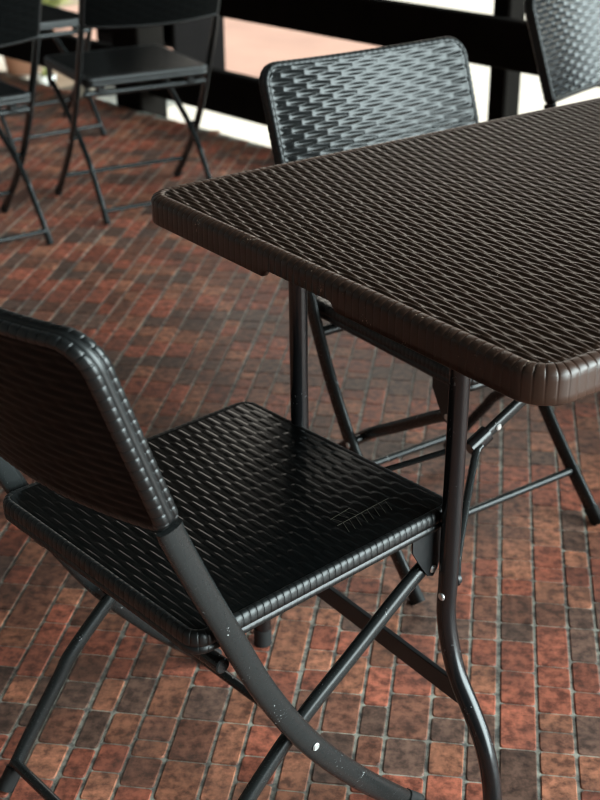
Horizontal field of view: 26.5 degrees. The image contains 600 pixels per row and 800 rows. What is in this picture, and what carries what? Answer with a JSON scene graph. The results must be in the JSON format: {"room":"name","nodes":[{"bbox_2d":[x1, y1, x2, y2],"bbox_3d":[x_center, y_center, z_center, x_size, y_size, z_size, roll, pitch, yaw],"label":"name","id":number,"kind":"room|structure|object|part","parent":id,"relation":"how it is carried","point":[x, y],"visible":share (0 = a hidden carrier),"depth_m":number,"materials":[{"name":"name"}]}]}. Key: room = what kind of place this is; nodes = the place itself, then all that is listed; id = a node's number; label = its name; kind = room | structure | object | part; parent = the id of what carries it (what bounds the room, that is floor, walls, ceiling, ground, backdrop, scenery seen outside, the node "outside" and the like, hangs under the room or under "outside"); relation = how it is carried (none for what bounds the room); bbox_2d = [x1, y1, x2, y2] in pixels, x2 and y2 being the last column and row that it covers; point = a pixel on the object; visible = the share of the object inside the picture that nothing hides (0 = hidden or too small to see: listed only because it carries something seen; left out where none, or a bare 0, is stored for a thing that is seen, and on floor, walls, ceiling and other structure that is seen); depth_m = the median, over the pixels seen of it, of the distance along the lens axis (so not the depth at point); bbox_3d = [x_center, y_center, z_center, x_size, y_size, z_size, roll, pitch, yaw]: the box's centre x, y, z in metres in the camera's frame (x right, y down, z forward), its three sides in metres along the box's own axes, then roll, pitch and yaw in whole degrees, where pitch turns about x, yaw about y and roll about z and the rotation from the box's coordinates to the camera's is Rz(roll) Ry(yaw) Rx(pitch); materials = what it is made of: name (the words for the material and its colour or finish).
{"room":"cafe","nodes":[
{"label":"cafe","id":0,"kind":"room"},
{"bbox_2d":[0,72,599,799],"bbox_3d":[-0.163,-0.246,3.498,6.641,0.120,9.929,-1,26,0],"label":"floor","id":1,"kind":"structure","parent":0,"point":[188,332],"depth_m":2.21,"materials":[{"name":"brick"}]},
{"bbox_2d":[0,0,53,244],"bbox_3d":[-1.014,-0.848,3.674,0.454,0.838,0.563,-18,31,-32],"label":"folding chair","id":2,"kind":"object","parent":1,"relation":"on","point":[20,20],"visible":1,"depth_m":3.67,"materials":[{"name":"black plastic"}]},
{"bbox_3d":[-0.957,-0.805,3.608,0.405,0.038,0.030,-18,31,-32],"label":"pivot rod","id":3,"kind":"part","parent":2,"relation":"part of","materials":[{"name":"black metal"}]},
{"bbox_3d":[-1.057,-0.893,3.718,0.409,0.029,0.416,-18,31,-32],"label":"seat","id":4,"kind":"part","parent":2,"relation":"part of","materials":[{"name":"black plastic"}]},
{"bbox_3d":[-0.887,-1.040,3.383,0.449,0.238,0.126,-18,31,-32],"label":"backrest","id":5,"kind":"part","parent":2,"relation":"part of","materials":[{"name":"black plastic"}]},
{"bbox_3d":[-0.848,-0.815,3.850,0.015,0.612,0.399,-18,31,-32],"label":"leg","id":6,"kind":"part","parent":2,"relation":"part of","materials":[{"name":"black metal"}]},
{"bbox_3d":[-0.875,-0.708,3.893,0.017,0.377,0.439,-18,31,-32],"label":"leg","id":7,"kind":"part","parent":2,"relation":"part of","materials":[{"name":"black metal"}]},
{"bbox_2d":[0,4,106,151],"bbox_3d":[-1.030,-1.413,4.827,0.454,0.838,0.563,-18,31,-32],"label":"folding chair","id":8,"kind":"object","parent":1,"relation":"on","point":[52,17],"visible":0.4,"depth_m":4.87,"materials":[{"name":"black plastic"}]},
{"bbox_3d":[-1.198,-1.172,4.846,0.017,0.377,0.439,-18,31,-32],"label":"leg","id":9,"kind":"part","parent":8,"relation":"part of","materials":[{"name":"black metal"}]},
{"bbox_3d":[-1.074,-1.458,4.871,0.409,0.029,0.416,-18,31,-32],"label":"seat","id":10,"kind":"part","parent":8,"relation":"part of","materials":[{"name":"black plastic"}]},
{"bbox_3d":[-0.973,-1.371,4.762,0.405,0.038,0.030,-18,31,-32],"label":"pivot rod","id":11,"kind":"part","parent":8,"relation":"part of","materials":[{"name":"black metal"}]},
{"bbox_3d":[-0.892,-1.274,5.047,0.017,0.377,0.439,-18,31,-32],"label":"leg","id":12,"kind":"part","parent":8,"relation":"part of","materials":[{"name":"black metal"}]},
{"bbox_3d":[-0.865,-1.381,5.003,0.015,0.612,0.399,-18,31,-32],"label":"leg","id":13,"kind":"part","parent":8,"relation":"part of","materials":[{"name":"black metal"}]},
{"bbox_2d":[44,0,219,224],"bbox_3d":[-0.528,-1.028,4.033,0.454,0.838,0.563,-14,29,-25],"label":"folding chair","id":14,"kind":"object","parent":1,"relation":"on","point":[97,69],"visible":1,"depth_m":3.97,"materials":[{"name":"black plastic"}]},
{"bbox_3d":[-0.726,-0.891,4.002,0.015,0.612,0.399,-14,29,-25],"label":"leg","id":15,"kind":"part","parent":14,"relation":"part of","materials":[{"name":"black metal"}]},
{"bbox_3d":[-0.706,-0.798,4.073,0.017,0.377,0.439,-14,29,-25],"label":"leg","id":16,"kind":"part","parent":14,"relation":"part of","materials":[{"name":"black metal"}]},
{"bbox_3d":[-0.563,-1.076,4.082,0.409,0.029,0.416,-14,29,-25],"label":"seat","id":17,"kind":"part","parent":14,"relation":"part of","materials":[{"name":"black plastic"}]},
{"bbox_3d":[-0.481,-0.983,3.962,0.405,0.038,0.030,-14,29,-25],"label":"pivot rod","id":18,"kind":"part","parent":14,"relation":"part of","materials":[{"name":"black metal"}]},
{"bbox_3d":[-0.425,-1.214,3.728,0.449,0.238,0.126,-14,29,-25],"label":"backrest","id":19,"kind":"part","parent":14,"relation":"part of","materials":[{"name":"black plastic"}]},
{"bbox_3d":[-0.373,-0.880,4.235,0.017,0.377,0.439,-14,29,-25],"label":"leg","id":20,"kind":"part","parent":14,"relation":"part of","materials":[{"name":"black metal"}]},
{"bbox_3d":[-0.345,-0.986,4.188,0.015,0.612,0.399,-14,29,-25],"label":"leg","id":21,"kind":"part","parent":14,"relation":"part of","materials":[{"name":"black metal"}]},
{"bbox_2d":[0,307,442,799],"bbox_3d":[-0.148,0.178,1.567,0.563,0.838,0.454,-22,33,-37],"label":"folding chair","id":22,"kind":"object","parent":1,"relation":"on","point":[199,533],"visible":0.99,"depth_m":1.50,"materials":[{"name":"black plastic"}]},
{"bbox_3d":[-0.253,0.309,1.809,0.439,0.377,0.017,-22,33,-37],"label":"leg","id":23,"kind":"part","parent":22,"relation":"part of","materials":[{"name":"black metal"}]},
{"bbox_3d":[-0.312,-0.026,1.304,0.126,0.238,0.449,-22,33,-37],"label":"backrest","id":24,"kind":"part","parent":22,"relation":"part of","materials":[{"name":"black plastic"}]},
{"bbox_3d":[-0.280,0.200,1.771,0.399,0.612,0.015,-22,33,-37],"label":"leg","id":25,"kind":"part","parent":22,"relation":"part of","materials":[{"name":"black metal"}]},
{"bbox_3d":[-0.220,0.216,1.514,0.030,0.038,0.405,-22,33,-37],"label":"pivot rod","id":26,"kind":"part","parent":22,"relation":"part of","materials":[{"name":"black metal"}]},
{"bbox_3d":[-0.094,0.137,1.602,0.416,0.029,0.409,-22,33,-37],"label":"seat","id":27,"kind":"part","parent":22,"relation":"part of","materials":[{"name":"black plastic"}]},
{"bbox_3d":[0.013,0.339,1.481,0.399,0.612,0.015,-22,33,-37],"label":"leg","id":28,"kind":"part","parent":22,"relation":"part of","materials":[{"name":"black metal"}]},
{"bbox_3d":[0.003,0.431,1.556,0.439,0.377,0.017,-22,33,-37],"label":"leg","id":29,"kind":"part","parent":22,"relation":"part of","materials":[{"name":"black metal"}]},
{"bbox_2d":[151,98,599,799],"bbox_3d":[0.733,-0.067,2.140,1.800,0.740,0.776,-18,31,-32],"label":"folding table","id":30,"kind":"object","parent":1,"relation":"on","point":[474,249],"visible":0.94,"depth_m":1.62,"materials":[{"name":"brown plastic"}]},
{"bbox_3d":[-0.031,0.092,1.863,0.025,0.705,0.134,-18,31,-32],"label":"leg","id":31,"kind":"part","parent":30,"relation":"part of","materials":[{"name":"metal"}]},
{"bbox_3d":[0.218,0.239,1.559,0.025,0.705,0.134,-18,31,-32],"label":"leg","id":32,"kind":"part","parent":30,"relation":"part of","materials":[{"name":"metal"}]},
{"bbox_2d":[259,36,599,605],"bbox_3d":[0.255,-0.154,2.235,0.454,0.838,0.563,-17,31,-31],"label":"folding chair","id":33,"kind":"object","parent":1,"relation":"on","point":[314,106],"visible":0.36,"depth_m":2.24,"materials":[{"name":"black plastic"}]},
{"bbox_3d":[0.200,-0.179,2.311,0.405,0.038,0.030,-17,31,-31],"label":"pivot rod","id":34,"kind":"part","parent":33,"relation":"part of","materials":[{"name":"black metal"}]},
{"bbox_3d":[0.088,0.006,2.158,0.015,0.612,0.399,-17,31,-31],"label":"leg","id":35,"kind":"part","parent":33,"relation":"part of","materials":[{"name":"black metal"}]},
{"bbox_3d":[0.128,-0.501,2.264,0.449,0.238,0.126,-17,31,-31],"label":"backrest","id":36,"kind":"part","parent":33,"relation":"part of","materials":[{"name":"black plastic"}]},
{"bbox_3d":[0.117,0.106,2.215,0.017,0.377,0.439,-17,31,-31],"label":"leg","id":37,"kind":"part","parent":33,"relation":"part of","materials":[{"name":"black metal"}]},
{"bbox_3d":[0.297,-0.146,2.171,0.409,0.029,0.416,-17,31,-31],"label":"seat","id":38,"kind":"part","parent":33,"relation":"part of","materials":[{"name":"black plastic"}]},
{"bbox_3d":[0.429,0.008,2.409,0.017,0.377,0.439,-17,31,-31],"label":"leg","id":39,"kind":"part","parent":33,"relation":"part of","materials":[{"name":"black metal"}]},
{"bbox_3d":[0.445,-0.106,2.380,0.015,0.612,0.399,-17,31,-31],"label":"leg","id":40,"kind":"part","parent":33,"relation":"part of","materials":[{"name":"black metal"}]},
{"bbox_2d":[524,0,599,108],"bbox_3d":[0.821,-0.507,2.945,0.563,0.838,0.454,20,33,35],"label":"folding chair","id":41,"kind":"object","parent":1,"relation":"on","point":[564,34],"visible":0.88,"depth_m":2.87,"materials":[{"name":"black plastic"}]},
{"bbox_3d":[0.696,-0.331,2.833,0.399,0.612,0.015,20,33,35],"label":"leg","id":42,"kind":"part","parent":41,"relation":"part of","materials":[{"name":"black metal"}]},
{"label":"outside","id":43,"kind":"structure","parent":0,"visible":0},
{"bbox_2d":[91,0,599,146],"bbox_3d":[2.690,-4.069,11.384,30.620,0.001,31.552,-1,26,0],"label":"ground","id":44,"kind":"structure","parent":43,"point":[531,98],"depth_m":6.03,"materials":[{"name":"white"}]},
{"bbox_2d":[38,0,92,94],"bbox_3d":[-2.120,-2.156,7.565,2.200,0.010,3.500,-1,26,0],"label":"soil bed","id":45,"kind":"object","parent":44,"relation":"on","point":[63,82],"depth_m":6.46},
{"bbox_2d":[0,56,29,78],"bbox_3d":[-1.836,-1.690,6.581,0.960,0.015,1.280,-1,26,0],"label":"slab","id":46,"kind":"object","parent":45,"relation":"on","point":[2,63],"depth_m":6.64,"materials":[{"name":"white"}]},
{"bbox_2d":[3,56,30,74],"bbox_3d":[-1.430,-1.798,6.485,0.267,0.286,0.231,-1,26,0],"label":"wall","id":47,"kind":"structure","parent":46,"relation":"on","point":[14,67],"depth_m":6.47,"materials":[{"name":"beige"}]},
{"bbox_2d":[37,67,56,84],"bbox_3d":[-1.224,-1.538,6.124,0.108,0.134,0.108,-1,26,0],"label":"potted plant","id":48,"kind":"object","parent":45,"relation":"on","point":[42,76],"visible":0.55,"depth_m":6.09,"materials":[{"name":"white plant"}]},
{"bbox_3d":[-1.224,-1.520,6.132,0.108,0.095,0.108,-1,26,0],"label":"pot","id":49,"kind":"part","parent":48,"relation":"part of","materials":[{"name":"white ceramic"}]},
{"bbox_2d":[96,17,225,69],"bbox_3d":[-0.690,-2.028,6.129,0.310,1.021,0.644,-23,34,-37],"label":"base cabinet","id":50,"kind":"object","parent":44,"relation":"on","point":[190,39],"visible":0.36,"depth_m":6.03,"materials":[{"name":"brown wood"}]},
{"bbox_3d":[-0.904,-2.125,6.331,0.300,1.020,0.024,-23,34,-37],"label":"panel","id":51,"kind":"part","parent":50,"relation":"part of","materials":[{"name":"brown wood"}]},
{"bbox_2d":[100,25,172,48],"bbox_3d":[-0.691,-1.793,6.241,0.290,0.022,0.600,-23,34,-37],"label":"railing","id":52,"kind":"object","parent":50,"relation":"attached to","point":[167,31],"depth_m":6.25,"materials":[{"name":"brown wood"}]},
{"bbox_3d":[-0.482,-1.928,5.922,0.300,1.020,0.024,-23,34,-37],"label":"panel","id":53,"kind":"part","parent":50,"relation":"part of","materials":[{"name":"wood"}]},
{"bbox_2d":[55,5,379,77],"bbox_3d":[-0.505,-2.252,7.718,2.250,0.020,2.850,-23,34,-37],"label":"path","id":54,"kind":"structure","parent":44,"relation":"on","point":[249,47],"depth_m":7.17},
{"bbox_2d":[42,0,76,30],"bbox_3d":[-1.546,-2.349,7.479,0.498,0.402,0.511,-1,26,0],"label":"potted plant","id":55,"kind":"object","parent":54,"relation":"on","point":[55,3],"visible":0.18,"depth_m":7.48,"materials":[{"name":"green plant"}]},
{"bbox_2d":[0,0,599,125],"bbox_3d":[0.781,-0.993,3.845,0.175,1.140,9.185,-23,34,-37],"label":"railing","id":56,"kind":"object","parent":44,"relation":"on","point":[500,41],"visible":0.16,"depth_m":4.37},
{"bbox_3d":[-0.680,-1.664,5.240,0.140,1.140,0.185,-23,34,-37],"label":"post","id":57,"kind":"part","parent":56,"relation":"part of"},
{"bbox_3d":[0.654,-1.083,4.031,0.080,1.140,0.070,-23,34,-37],"label":"post","id":58,"kind":"part","parent":56,"relation":"part of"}
]}

